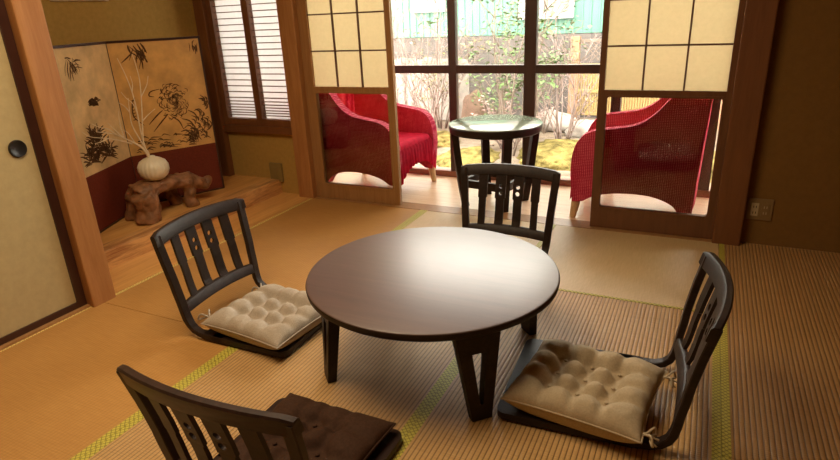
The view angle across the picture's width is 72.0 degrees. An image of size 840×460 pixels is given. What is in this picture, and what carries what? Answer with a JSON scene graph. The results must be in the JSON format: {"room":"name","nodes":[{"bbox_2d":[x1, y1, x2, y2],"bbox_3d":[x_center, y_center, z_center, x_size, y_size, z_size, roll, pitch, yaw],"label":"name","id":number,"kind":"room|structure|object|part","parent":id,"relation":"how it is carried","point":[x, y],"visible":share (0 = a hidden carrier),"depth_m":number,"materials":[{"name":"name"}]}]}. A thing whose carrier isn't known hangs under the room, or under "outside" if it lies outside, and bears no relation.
{"room":"japanese tatami room","nodes":[
{"label":"japanese tatami room","id":0,"kind":"room"},
{"bbox_2d":[41,0,194,45],"bbox_3d":[-2.067,-1.177,3.510,0.080,2.430,1.900,7,23,25],"label":"wall","id":1,"kind":"structure","parent":0,"point":[68,22],"depth_m":3.67,"materials":[{"name":"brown paint"}]},
{"bbox_2d":[50,0,108,0],"bbox_3d":[-2.037,-1.714,3.310,0.024,0.748,0.370,7,23,25],"label":"scroll","id":2,"kind":"object","parent":1,"relation":"attached to","point":[50,0],"visible":1,"depth_m":3.43,"materials":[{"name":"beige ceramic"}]},
{"bbox_2d":[100,175,267,243],"bbox_3d":[-1.756,-0.062,3.770,0.520,0.135,1.790,7,23,25],"label":"platform","id":3,"kind":"object","parent":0,"point":[233,183],"visible":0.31,"depth_m":3.82,"materials":[{"name":"brown wood"}]},
{"bbox_2d":[52,36,224,232],"bbox_3d":[-1.779,-0.630,3.607,0.261,1.045,1.073,7,23,25],"label":"folding screen","id":4,"kind":"object","parent":3,"relation":"on","point":[180,130],"visible":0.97,"depth_m":3.66,"materials":[{"name":"beige paper"}]},
{"bbox_2d":[65,57,117,167],"bbox_3d":[-1.892,-0.675,3.319,0.001,0.625,0.408,-2,21,2],"label":"painting","id":5,"kind":"object","parent":4,"relation":"on","point":[86,91],"depth_m":3.32},
{"bbox_3d":[-1.899,-0.696,3.338,0.012,0.696,0.587,-2,21,2],"label":"panel","id":6,"kind":"part","parent":4,"relation":"part of","materials":[{"name":"beige paper"}]},
{"bbox_3d":[-1.890,-0.544,3.389,0.017,1.045,0.600,-2,21,2],"label":"screen frame","id":7,"kind":"part","parent":4,"relation":"part of","materials":[{"name":"black paint"}]},
{"bbox_3d":[-1.672,-0.872,3.780,0.555,0.696,0.012,-18,25,-35],"label":"panel","id":8,"kind":"part","parent":4,"relation":"part of","materials":[{"name":"beige paper"}]},
{"bbox_3d":[-1.661,-0.723,3.838,0.569,1.045,0.017,-18,25,-35],"label":"screen frame","id":9,"kind":"part","parent":4,"relation":"part of","materials":[{"name":"black paint"}]},
{"bbox_2d":[121,40,211,152],"bbox_3d":[-1.653,-0.877,3.786,0.521,0.681,0.001,-18,25,-35],"label":"painting","id":10,"kind":"object","parent":4,"relation":"on","point":[177,87],"depth_m":3.78},
{"bbox_2d":[124,171,211,224],"bbox_3d":[-1.621,-0.244,3.705,0.303,0.237,0.626,7,23,25],"label":"stand","id":11,"kind":"object","parent":3,"relation":"on","point":[143,206],"visible":0.93,"depth_m":3.54,"materials":[{"name":"brown wood"}]},
{"bbox_2d":[137,155,169,180],"bbox_3d":[-1.631,-0.384,3.533,0.181,0.146,0.181,7,23,25],"label":"vase","id":12,"kind":"object","parent":11,"relation":"on","point":[153,168],"visible":0.99,"depth_m":3.48,"materials":[{"name":"beige ceramic"}]},
{"bbox_2d":[82,54,154,157],"bbox_3d":[-1.719,-0.653,3.303,0.090,0.649,0.532,3,21,15],"label":"bare branch","id":13,"kind":"object","parent":12,"relation":"in","point":[144,149],"visible":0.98,"depth_m":3.40,"materials":[{"name":"brown plant"}]},
{"bbox_2d":[103,178,281,268],"bbox_3d":[-1.474,-0.028,3.639,0.105,0.138,1.790,7,23,25],"label":"step","id":14,"kind":"structure","parent":3,"relation":"attached to","point":[121,250],"depth_m":3.41,"materials":[{"name":"brown wood"}]},
{"bbox_2d":[109,192,309,293],"bbox_3d":[-1.294,0.044,3.576,0.298,0.032,1.790,7,23,25],"label":"board","id":15,"kind":"object","parent":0,"point":[131,272],"visible":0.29,"depth_m":3.43,"materials":[{"name":"brown wood"}]},
{"bbox_2d":[189,0,298,193],"bbox_3d":[-1.269,-1.430,4.088,0.820,2.430,0.075,7,23,25],"label":"wall","id":16,"kind":"structure","parent":0,"point":[252,153],"depth_m":4.33,"materials":[{"name":"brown paint"}]},
{"bbox_2d":[192,0,234,175],"bbox_3d":[-1.553,-1.504,4.126,0.090,2.295,0.055,7,23,25],"label":"trim","id":17,"kind":"structure","parent":16,"relation":"attached to","point":[199,7],"depth_m":4.26,"materials":[{"name":"red wood"}]},
{"bbox_2d":[205,0,291,134],"bbox_3d":[-1.205,-1.353,4.038,0.645,1.345,0.075,7,23,25],"label":"window","id":18,"kind":"structure","parent":16,"relation":"in","point":[244,34],"depth_m":4.13,"materials":[{"name":"red wood"}]},
{"bbox_2d":[269,162,283,181],"bbox_3d":[-1.075,-0.433,4.326,0.110,0.140,0.025,7,23,25],"label":"wall socket","id":19,"kind":"object","parent":16,"relation":"attached to","point":[276,169],"visible":0.91,"depth_m":4.31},
{"bbox_2d":[273,167,277,176],"bbox_3d":[-1.080,-0.432,4.317,0.040,0.075,0.005,7,23,25],"label":"socket","id":20,"kind":"object","parent":19,"relation":"attached to","point":[275,169],"depth_m":4.31,"materials":[{"name":"beige plastic"}]},
{"bbox_2d":[276,0,316,198],"bbox_3d":[-0.851,-1.370,3.877,0.125,2.430,0.150,7,23,25],"label":"door frame","id":21,"kind":"structure","parent":16,"relation":"attached to","point":[286,9],"depth_m":3.97,"materials":[{"name":"brown wood"}]},
{"bbox_2d":[296,0,401,204],"bbox_3d":[-0.476,-1.038,3.804,0.688,1.763,0.033,7,23,25],"label":"door","id":22,"kind":"structure","parent":16,"relation":"in","point":[347,46],"depth_m":3.79,"materials":[{"name":"brown wood"}]},
{"bbox_3d":[-0.448,-0.606,3.943,0.578,0.662,0.003,7,23,25],"label":"moulding","id":23,"kind":"part","parent":22,"relation":"part of","materials":[{"name":"brown wood"}]},
{"bbox_2d":[315,196,711,241],"bbox_3d":[0.432,-0.091,3.729,2.605,0.030,0.120,7,23,25],"label":"trim","id":24,"kind":"structure","parent":16,"relation":"attached to","point":[418,206],"depth_m":3.66,"materials":[{"name":"brown wood"}]},
{"bbox_2d":[332,172,708,220],"bbox_3d":[0.947,-0.193,3.982,5.550,0.059,0.814,7,23,25],"label":"floor","id":25,"kind":"structure","parent":0,"point":[416,188],"depth_m":4.01,"materials":[{"name":"brown wood"}]},
{"bbox_2d":[319,93,437,185],"bbox_3d":[-0.338,-0.744,4.287,0.748,0.873,0.630,9,23,27],"label":"armchair","id":26,"kind":"object","parent":25,"relation":"on","point":[355,127],"visible":0.68,"depth_m":4.10,"materials":[{"name":"red wicker"}]},
{"bbox_3d":[-0.641,-0.826,4.432,0.060,0.795,0.500,9,23,27],"label":"backrest","id":27,"kind":"part","parent":26,"relation":"part of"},
{"bbox_3d":[-0.464,-0.673,4.058,0.720,0.755,0.088,9,23,27],"label":"armrest","id":28,"kind":"part","parent":26,"relation":"part of","materials":[{"name":"red wicker"}]},
{"bbox_3d":[-0.206,-0.850,4.500,0.720,0.755,0.088,9,23,27],"label":"armrest","id":29,"kind":"part","parent":26,"relation":"part of","materials":[{"name":"red wicker"}]},
{"bbox_3d":[-0.314,-0.642,4.315,0.645,0.115,0.470,9,23,27],"label":"seat","id":30,"kind":"part","parent":26,"relation":"part of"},
{"bbox_3d":[0.089,-0.471,4.470,0.073,0.196,0.058,9,23,27],"label":"leg","id":31,"kind":"part","parent":26,"relation":"part of","materials":[{"name":"brown wood"}]},
{"bbox_2d":[449,114,542,212],"bbox_3d":[0.500,-0.445,3.845,0.604,0.545,0.604,7,23,25],"label":"table","id":32,"kind":"object","parent":25,"relation":"on","point":[506,128],"visible":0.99,"depth_m":3.72,"materials":[{"name":"brown wood"}]},
{"bbox_3d":[0.264,-0.398,3.825,0.114,0.491,0.052,-5,21,-7],"label":"leg","id":33,"kind":"part","parent":32,"relation":"part of","materials":[{"name":"brown wood"}]},
{"bbox_3d":[0.466,-0.502,4.078,0.052,0.491,0.114,-5,21,-7],"label":"leg","id":34,"kind":"part","parent":32,"relation":"part of","materials":[{"name":"brown wood"}]},
{"bbox_3d":[0.489,-0.697,3.751,0.602,0.008,0.602,7,23,25],"label":"glass","id":35,"kind":"part","parent":32,"relation":"part of","materials":[{"name":"green"}]},
{"bbox_3d":[0.537,-0.338,3.632,0.052,0.491,0.114,-5,21,-7],"label":"leg","id":36,"kind":"part","parent":32,"relation":"part of","materials":[{"name":"brown wood"}]},
{"bbox_3d":[0.739,-0.442,3.885,0.114,0.491,0.052,-5,21,-7],"label":"leg","id":37,"kind":"part","parent":32,"relation":"part of","materials":[{"name":"brown wood"}]},
{"bbox_2d":[569,98,712,217],"bbox_3d":[1.354,-0.543,3.543,0.748,0.873,0.630,6,22,23],"label":"armchair","id":38,"kind":"object","parent":25,"relation":"on","point":[656,150],"visible":0.83,"depth_m":3.28,"materials":[{"name":"red wicker"}]},
{"bbox_3d":[0.964,-0.172,3.565,0.073,0.196,0.058,6,22,23],"label":"leg","id":39,"kind":"part","parent":38,"relation":"part of","materials":[{"name":"brown wood"}]},
{"bbox_3d":[1.457,-0.653,3.769,0.720,0.755,0.088,6,22,23],"label":"armrest","id":40,"kind":"part","parent":38,"relation":"part of","materials":[{"name":"red wicker"}]},
{"bbox_3d":[1.667,-0.544,3.397,0.060,0.795,0.500,6,22,23],"label":"backrest","id":41,"kind":"part","parent":38,"relation":"part of","materials":[{"name":"red wicker"}]},
{"bbox_2d":[415,117,717,186],"bbox_3d":[2.218,-1.765,9.127,18.000,0.078,9.900,7,23,25],"label":"ground","id":42,"kind":"structure","parent":0,"point":[464,142],"depth_m":7.63,"materials":[{"name":"soil"}]},
{"bbox_2d":[392,7,462,106],"bbox_3d":[-0.197,-2.315,8.396,1.045,1.826,1.646,17,28,41],"label":"bare shrub","id":43,"kind":"object","parent":42,"relation":"on","point":[402,79],"visible":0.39,"depth_m":8.28,"materials":[{"name":"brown plant"}]},
{"bbox_2d":[394,57,469,119],"bbox_3d":[-0.002,-2.292,9.361,1.720,0.979,0.062,7,23,25],"label":"fence","id":44,"kind":"object","parent":42,"relation":"on","point":[464,90],"visible":0.21,"depth_m":9.25,"materials":[{"name":"beige wood"}]},
{"bbox_2d":[437,130,449,147],"bbox_3d":[0.065,-1.144,7.850,1.004,0.402,1.290,7,23,25],"label":"moss mound","id":45,"kind":"object","parent":42,"relation":"on","point":[443,136],"visible":0.14,"depth_m":7.64,"materials":[{"name":"plant"}]},
{"bbox_2d":[391,0,502,123],"bbox_3d":[-0.182,-2.824,7.537,2.219,3.377,2.443,6,22,22],"label":"bare shrub","id":46,"kind":"object","parent":42,"relation":"on","point":[440,7],"visible":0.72,"depth_m":7.84,"materials":[{"name":"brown plant"}]},
{"bbox_2d":[402,18,493,128],"bbox_3d":[0.426,-2.341,8.719,1.100,1.592,1.400,7,23,25],"label":"shrub","id":47,"kind":"object","parent":42,"relation":"on","point":[416,45],"visible":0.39,"depth_m":8.63,"materials":[{"name":"grey plant"}]},
{"bbox_2d":[436,146,500,167],"bbox_3d":[0.555,-0.801,6.890,0.744,0.300,1.243,7,23,25],"label":"moss mound","id":48,"kind":"object","parent":42,"relation":"on","point":[470,155],"visible":0.41,"depth_m":6.71,"materials":[{"name":"plant"}]},
{"bbox_2d":[461,88,486,117],"bbox_3d":[0.807,-1.741,8.605,0.412,0.709,0.398,7,23,25],"label":"boulder","id":49,"kind":"object","parent":42,"relation":"on","point":[469,107],"visible":0.43,"depth_m":8.43,"materials":[{"name":"brown stone"}]},
{"bbox_2d":[465,41,523,114],"bbox_3d":[1.105,-1.887,7.824,0.955,1.313,0.879,7,23,25],"label":"leafy shrub","id":50,"kind":"object","parent":42,"relation":"on","point":[512,78],"visible":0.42,"depth_m":7.82,"materials":[{"name":"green plant"}]},
{"bbox_2d":[418,0,591,155],"bbox_3d":[1.245,-2.248,6.428,2.276,2.951,1.623,7,23,25],"label":"leafy shrub","id":51,"kind":"object","parent":42,"relation":"on","point":[501,84],"visible":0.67,"depth_m":6.61,"materials":[{"name":"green plant"}]},
{"bbox_2d":[470,92,553,148],"bbox_3d":[1.097,-1.310,7.144,0.765,0.715,0.939,-19,26,-38],"label":"shrub","id":52,"kind":"object","parent":42,"relation":"on","point":[485,103],"visible":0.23,"depth_m":7.18,"materials":[{"name":"green plant"}]},
{"bbox_3d":[1.091,-1.294,7.169,0.600,0.667,0.785,-21,27,-40],"label":"stem","id":53,"kind":"part","parent":52,"relation":"part of","materials":[{"name":"brown plant"}]},
{"bbox_2d":[391,0,642,117],"bbox_3d":[2.318,-3.619,10.036,11.600,2.930,3.350,7,23,25],"label":"fence","id":54,"kind":"object","parent":42,"relation":"on","point":[590,11],"visible":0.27,"depth_m":9.23,"materials":[{"name":"green"}]},
{"bbox_3d":[-0.008,-4.009,9.463,0.152,0.700,0.010,7,23,25],"label":"curtained pane","id":55,"kind":"part","parent":54,"relation":"part of","materials":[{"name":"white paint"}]},
{"bbox_3d":[0.227,-3.979,9.354,0.248,0.700,0.010,7,23,25],"label":"dark pane","id":56,"kind":"part","parent":54,"relation":"part of","materials":[{"name":"white"}]},
{"bbox_3d":[2.033,-3.717,8.534,0.387,0.970,0.010,7,23,25],"label":"dark pane","id":57,"kind":"part","parent":54,"relation":"part of","materials":[{"name":"white"}]},
{"bbox_2d":[482,6,587,133],"bbox_3d":[1.539,-2.200,7.985,1.122,1.748,1.354,-14,24,-29],"label":"leafy shrub","id":58,"kind":"object","parent":42,"relation":"on","point":[554,80],"visible":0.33,"depth_m":7.97,"materials":[{"name":"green plant"}]},
{"bbox_2d":[516,139,577,170],"bbox_3d":[1.655,-0.842,6.807,1.120,0.369,1.307,7,23,25],"label":"moss mound","id":59,"kind":"object","parent":42,"relation":"on","point":[554,154],"visible":0.27,"depth_m":6.48,"materials":[{"name":"plant"}]},
{"bbox_2d":[536,109,576,132],"bbox_3d":[1.911,-1.553,8.344,0.672,0.391,0.559,7,23,25],"label":"rock","id":60,"kind":"object","parent":42,"relation":"on","point":[565,120],"visible":0.33,"depth_m":8.15,"materials":[{"name":"grey stone"}]},
{"bbox_2d":[522,0,601,138],"bbox_3d":[1.902,-1.885,7.015,1.274,1.807,1.467,7,23,25],"label":"bare shrub","id":61,"kind":"object","parent":42,"relation":"on","point":[558,132],"visible":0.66,"depth_m":7.08,"materials":[{"name":"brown plant"}]},
{"bbox_2d":[565,119,593,137],"bbox_3d":[2.272,-1.352,7.899,0.524,0.318,0.437,16,27,40],"label":"rock","id":62,"kind":"object","parent":42,"relation":"on","point":[583,127],"visible":0.38,"depth_m":7.76,"materials":[{"name":"grey stone"}]},
{"bbox_2d":[567,36,721,130],"bbox_3d":[3.170,-2.029,7.939,2.206,1.250,0.120,7,23,25],"label":"bamboo fence","id":63,"kind":"object","parent":42,"relation":"on","point":[638,102],"visible":0.11,"depth_m":8.22,"materials":[{"name":"yellow wood"}]},
{"bbox_3d":[2.229,-2.148,8.373,0.120,1.250,0.120,7,23,25],"label":"fence post","id":64,"kind":"part","parent":63,"relation":"part of","materials":[{"name":"beige wood"}]},
{"bbox_3d":[3.115,-1.936,7.998,1.840,0.720,0.070,7,23,25],"label":"fence rail","id":65,"kind":"part","parent":63,"relation":"part of","materials":[{"name":"yellow wood"}]},
{"bbox_3d":[3.118,-1.933,8.004,1.854,0.730,0.034,7,23,25],"label":"bamboo panel","id":66,"kind":"part","parent":63,"relation":"part of","materials":[{"name":"yellow wood"}]},
{"bbox_3d":[3.988,-1.925,7.561,0.100,1.250,0.100,7,23,25],"label":"fence post","id":67,"kind":"part","parent":63,"relation":"part of","materials":[{"name":"beige wood"}]},
{"bbox_2d":[710,151,715,182],"bbox_3d":[3.219,-0.593,5.979,1.556,0.372,1.518,7,23,25],"label":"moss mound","id":68,"kind":"object","parent":42,"relation":"on","point":[714,151],"visible":0.02,"depth_m":5.72,"materials":[{"name":"plant"}]},
{"bbox_2d":[740,0,839,252],"bbox_3d":[2.445,-0.961,2.380,1.690,2.430,0.065,7,23,25],"label":"wall","id":69,"kind":"structure","parent":0,"point":[796,164],"depth_m":2.83,"materials":[{"name":"brown paint"}]},
{"bbox_2d":[590,0,745,238],"bbox_3d":[1.270,-0.816,2.998,0.652,1.763,0.033,7,23,25],"label":"door","id":70,"kind":"structure","parent":69,"relation":"in","point":[689,49],"depth_m":2.99,"materials":[{"name":"brown wood"}]},
{"bbox_3d":[1.286,-0.398,3.139,0.588,0.652,0.003,7,23,25],"label":"moulding","id":71,"kind":"part","parent":70,"relation":"part of","materials":[{"name":"brown wood"}]},
{"bbox_2d":[712,0,778,245],"bbox_3d":[1.615,-1.057,2.739,0.132,2.430,0.150,7,23,25],"label":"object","id":72,"kind":"structure","parent":69,"relation":"attached to","point":[759,20],"depth_m":2.85,"materials":[{"name":"red wood"}]},
{"bbox_2d":[746,198,773,220],"bbox_3d":[1.775,-0.107,3.017,0.116,0.116,0.012,7,23,25],"label":"wall socket","id":73,"kind":"object","parent":69,"relation":"attached to","point":[757,209],"visible":1,"depth_m":3.01,"materials":[{"name":"brown plastic"}]},
{"bbox_2d":[750,203,758,215],"bbox_3d":[1.752,-0.108,3.025,0.034,0.070,0.004,7,23,25],"label":"socket","id":74,"kind":"object","parent":73,"relation":"attached to","point":[754,207],"depth_m":3.02,"materials":[{"name":"beige plastic"}]},
{"bbox_3d":[0.149,0.919,1.237,4.650,0.090,4.990,7,23,25],"label":"floor","id":75,"kind":"structure","parent":0,"visible":0},
{"bbox_2d":[0,304,90,350],"bbox_3d":[-2.247,0.883,1.440,0.070,0.042,3.097,7,23,25],"label":"sill","id":76,"kind":"structure","parent":75,"relation":"on","point":[18,339],"depth_m":2.53,"materials":[{"name":"brown wood"}]},
{"bbox_2d":[0,0,86,345],"bbox_3d":[-1.815,-0.363,2.045,0.041,1.828,0.876,7,23,25],"label":"door","id":77,"kind":"structure","parent":76,"relation":"on","point":[40,281],"depth_m":2.43,"materials":[{"name":"paper"}]},
{"bbox_3d":[-1.651,-0.334,2.371,0.010,0.072,0.072,7,23,25],"label":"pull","id":78,"kind":"part","parent":77,"relation":"part of","materials":[{"name":"black metal"}]},
{"bbox_2d":[0,303,233,459],"bbox_3d":[-1.503,0.702,1.848,0.908,0.030,1.760,7,23,25],"label":"mat","id":79,"kind":"object","parent":75,"relation":"on","point":[62,393],"visible":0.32,"depth_m":2.20,"materials":[{"name":"beige wicker"}]},
{"bbox_2d":[105,198,423,328],"bbox_3d":[-0.752,0.118,3.315,0.908,0.030,1.731,7,23,25],"label":"mat","id":80,"kind":"object","parent":75,"relation":"on","point":[287,245],"visible":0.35,"depth_m":3.29,"materials":[{"name":"beige wicker"}]},
{"bbox_2d":[150,198,321,357],"bbox_3d":[-0.706,0.167,2.455,0.603,0.463,0.521,7,22,24],"label":"chair","id":81,"kind":"object","parent":80,"relation":"on","point":[170,231],"visible":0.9,"depth_m":2.47,"materials":[{"name":"brown wood"}]},
{"bbox_3d":[-0.922,0.237,2.328,0.259,0.441,0.055,4,22,18],"label":"post","id":82,"kind":"part","parent":81,"relation":"part of","materials":[{"name":"brown wood"}]},
{"bbox_3d":[-0.956,-0.048,2.492,0.073,0.065,0.520,7,22,24],"label":"rail","id":83,"kind":"part","parent":81,"relation":"part of","materials":[{"name":"brown wood"}]},
{"bbox_3d":[-0.893,0.245,2.578,0.048,0.055,0.451,7,22,24],"label":"rail","id":84,"kind":"part","parent":81,"relation":"part of","materials":[{"name":"brown wood"}]},
{"bbox_3d":[-0.740,0.088,2.702,0.259,0.441,0.055,10,24,29],"label":"post","id":85,"kind":"part","parent":81,"relation":"part of","materials":[{"name":"brown wood"}]},
{"bbox_2d":[197,283,321,349],"bbox_3d":[-0.645,0.343,2.434,0.492,0.092,0.397,9,24,29],"label":"seat cushion","id":86,"kind":"object","parent":81,"relation":"on","point":[271,316],"visible":0.92,"depth_m":2.34,"materials":[{"name":"beige fabric"}]},
{"bbox_3d":[-0.610,0.383,2.494,0.412,0.024,0.470,7,22,24],"label":"seat","id":87,"kind":"part","parent":81,"relation":"part of","materials":[{"name":"brown wood"}]},
{"bbox_2d":[79,327,456,459],"bbox_3d":[-0.320,0.511,2.214,0.875,0.030,1.758,7,23,25],"label":"mat","id":88,"kind":"object","parent":75,"relation":"on","point":[388,380],"visible":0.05,"depth_m":2.08,"materials":[{"name":"beige wicker"}]},
{"bbox_2d":[116,364,401,459],"bbox_3d":[-0.386,0.487,1.556,0.525,0.468,0.555,7,23,25],"label":"chair","id":89,"kind":"object","parent":88,"relation":"on","point":[151,396],"visible":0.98,"depth_m":1.29,"materials":[{"name":"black wood"}]},
{"bbox_3d":[-0.632,0.508,1.561,0.056,0.447,0.267,10,24,31],"label":"post","id":90,"kind":"part","parent":89,"relation":"part of","materials":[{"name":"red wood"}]},
{"bbox_3d":[-0.497,0.378,1.284,0.524,0.065,0.076,7,23,25],"label":"rail","id":91,"kind":"part","parent":89,"relation":"part of","materials":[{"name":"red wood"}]},
{"bbox_3d":[-0.232,0.558,1.376,0.056,0.447,0.267,5,22,19],"label":"post","id":92,"kind":"part","parent":89,"relation":"part of","materials":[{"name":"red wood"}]},
{"bbox_2d":[218,393,395,459],"bbox_3d":[-0.338,0.626,1.661,0.399,0.079,0.405,7,23,25],"label":"seat cushion","id":93,"kind":"object","parent":89,"relation":"on","point":[330,432],"visible":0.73,"depth_m":1.68,"materials":[{"name":"fabric"}]},
{"bbox_3d":[-0.333,0.661,1.718,0.470,0.024,0.355,7,23,25],"label":"seat","id":94,"kind":"part","parent":89,"relation":"part of","materials":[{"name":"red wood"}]},
{"bbox_2d":[305,227,559,421],"bbox_3d":[0.051,0.308,2.165,0.910,0.352,0.910,7,23,25],"label":"round table","id":95,"kind":"object","parent":88,"relation":"on","point":[464,287],"visible":1,"depth_m":1.97,"materials":[{"name":"brown wood"}]},
{"bbox_3d":[-0.316,0.384,2.054,0.067,0.319,0.158,-9,22,-17],"label":"leg","id":96,"kind":"part","parent":95,"relation":"part of","materials":[{"name":"brown wood"}]},
{"bbox_3d":[0.182,0.447,1.824,0.158,0.319,0.067,-9,22,-17],"label":"leg","id":97,"kind":"part","parent":95,"relation":"part of","materials":[{"name":"brown wood"}]},
{"bbox_3d":[0.419,0.263,2.287,0.067,0.319,0.158,-9,22,-17],"label":"leg","id":98,"kind":"part","parent":95,"relation":"part of","materials":[{"name":"brown wood"}]},
{"bbox_2d":[397,210,555,247],"bbox_3d":[0.242,0.074,3.311,0.875,0.030,0.853,7,23,25],"label":"mat","id":99,"kind":"object","parent":75,"relation":"on","point":[426,218],"visible":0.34,"depth_m":3.60,"materials":[{"name":"beige wicker"}]},
{"bbox_2d":[460,163,560,253],"bbox_3d":[0.357,-0.025,2.837,0.529,0.463,0.634,7,23,25],"label":"chair","id":100,"kind":"object","parent":99,"relation":"on","point":[501,170],"visible":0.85,"depth_m":3.03,"materials":[{"name":"brown wood"}]},
{"bbox_3d":[0.221,-0.090,3.059,0.058,0.442,0.266,4,22,18],"label":"post","id":101,"kind":"part","parent":100,"relation":"part of","materials":[{"name":"brown wood"}]},
{"bbox_3d":[0.455,0.003,3.058,0.453,0.055,0.048,7,23,25],"label":"rail","id":102,"kind":"part","parent":100,"relation":"part of","materials":[{"name":"brown wood"}]},
{"bbox_3d":[0.468,-0.304,3.002,0.528,0.065,0.076,7,23,25],"label":"rail","id":103,"kind":"part","parent":100,"relation":"part of","materials":[{"name":"brown wood"}]},
{"bbox_3d":[0.622,-0.039,2.874,0.057,0.442,0.266,10,24,31],"label":"post","id":104,"kind":"part","parent":100,"relation":"part of","materials":[{"name":"brown wood"}]},
{"bbox_2d":[391,290,720,459],"bbox_3d":[0.472,0.611,1.849,0.877,0.030,1.758,7,23,25],"label":"mat","id":105,"kind":"object","parent":75,"relation":"on","point":[444,430],"visible":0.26,"depth_m":1.89,"materials":[{"name":"beige wicker"}]},
{"bbox_2d":[497,251,733,449],"bbox_3d":[0.612,0.334,1.849,0.634,0.463,0.521,6,22,22],"label":"chair","id":106,"kind":"object","parent":105,"relation":"on","point":[715,316],"visible":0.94,"depth_m":1.77,"materials":[{"name":"brown wood"}]},
{"bbox_3d":[0.530,0.529,1.963,0.435,0.024,0.470,6,22,22],"label":"seat","id":107,"kind":"part","parent":106,"relation":"part of","materials":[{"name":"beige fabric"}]},
{"bbox_2d":[500,339,676,447],"bbox_3d":[0.551,0.497,1.854,0.465,0.107,0.393,10,24,30],"label":"seat cushion","id":108,"kind":"object","parent":106,"relation":"on","point":[610,395],"visible":1,"depth_m":1.79,"materials":[{"name":"beige fabric"}]},
{"bbox_3d":[0.835,0.283,1.988,0.265,0.442,0.055,4,21,16],"label":"post","id":109,"kind":"part","parent":106,"relation":"part of","materials":[{"name":"brown wood"}]},
{"bbox_3d":[0.666,0.433,1.607,0.265,0.442,0.055,9,23,27],"label":"post","id":110,"kind":"part","parent":106,"relation":"part of","materials":[{"name":"brown wood"}]},
{"bbox_3d":[0.819,0.456,1.806,0.048,0.055,0.451,6,22,22],"label":"rail","id":111,"kind":"part","parent":106,"relation":"part of","materials":[{"name":"brown wood"}]},
{"bbox_3d":[0.862,0.174,1.675,0.076,0.065,0.520,6,22,22],"label":"rail","id":112,"kind":"part","parent":106,"relation":"part of","materials":[{"name":"brown wood"}]},
{"bbox_2d":[540,225,718,312],"bbox_3d":[1.033,0.174,2.946,0.876,0.030,0.853,7,23,25],"label":"mat","id":113,"kind":"object","parent":75,"relation":"on","point":[638,268],"visible":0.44,"depth_m":2.91,"materials":[{"name":"beige wicker"}]},
{"bbox_2d":[721,456,734,459],"bbox_3d":[0.884,1.005,0.746,0.873,0.030,1.758,7,23,25],"label":"mat","id":114,"kind":"object","parent":75,"relation":"on","point":[723,457],"visible":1,"depth_m":1.65,"materials":[{"name":"brown wicker"}]},
{"bbox_2d":[719,242,839,459],"bbox_3d":[1.645,0.413,2.233,0.873,0.030,1.783,7,23,25],"label":"mat","id":115,"kind":"object","parent":75,"relation":"on","point":[780,337],"visible":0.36,"depth_m":2.11,"materials":[{"name":"brown wicker"}]},
{"bbox_3d":[1.040,-2.521,3.422,5.650,0.120,0.080,7,23,25],"label":"wall","id":116,"kind":"structure","parent":0,"visible":0},
{"bbox_2d":[395,0,720,197],"bbox_3d":[1.077,-1.391,3.853,5.483,2.300,0.100,7,23,25],"label":"window","id":117,"kind":"structure","parent":116,"relation":"in","point":[530,68],"depth_m":4.12,"materials":[{"name":"brown wood"}]},
{"bbox_3d":[-0.013,-1.240,4.454,0.525,0.060,0.038,7,23,25],"label":"rail","id":118,"kind":"part","parent":117,"relation":"part of","materials":[{"name":"brown wood"}]},
{"bbox_3d":[0.516,-1.173,4.209,0.530,0.060,0.038,7,23,25],"label":"rail","id":119,"kind":"part","parent":117,"relation":"part of","materials":[{"name":"brown wood"}]},
{"bbox_3d":[1.140,-0.344,4.238,5.450,0.065,0.100,7,23,25],"label":"sill","id":120,"kind":"part","parent":117,"relation":"part of","materials":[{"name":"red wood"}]},
{"bbox_3d":[1.051,-1.105,3.962,0.535,0.060,0.038,7,23,25],"label":"rail","id":121,"kind":"part","parent":117,"relation":"part of","materials":[{"name":"brown wood"}]},
{"bbox_3d":[-2.067,-0.804,2.514,0.835,2.430,0.080,7,23,25],"label":"wall","id":122,"kind":"structure","parent":0,"visible":0},
{"bbox_2d":[4,0,115,306],"bbox_3d":[-1.608,-0.772,2.373,0.117,2.430,0.120,7,23,25],"label":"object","id":123,"kind":"structure","parent":122,"relation":"attached to","point":[27,19],"depth_m":2.49,"materials":[{"name":"brown wood"}]}
]}

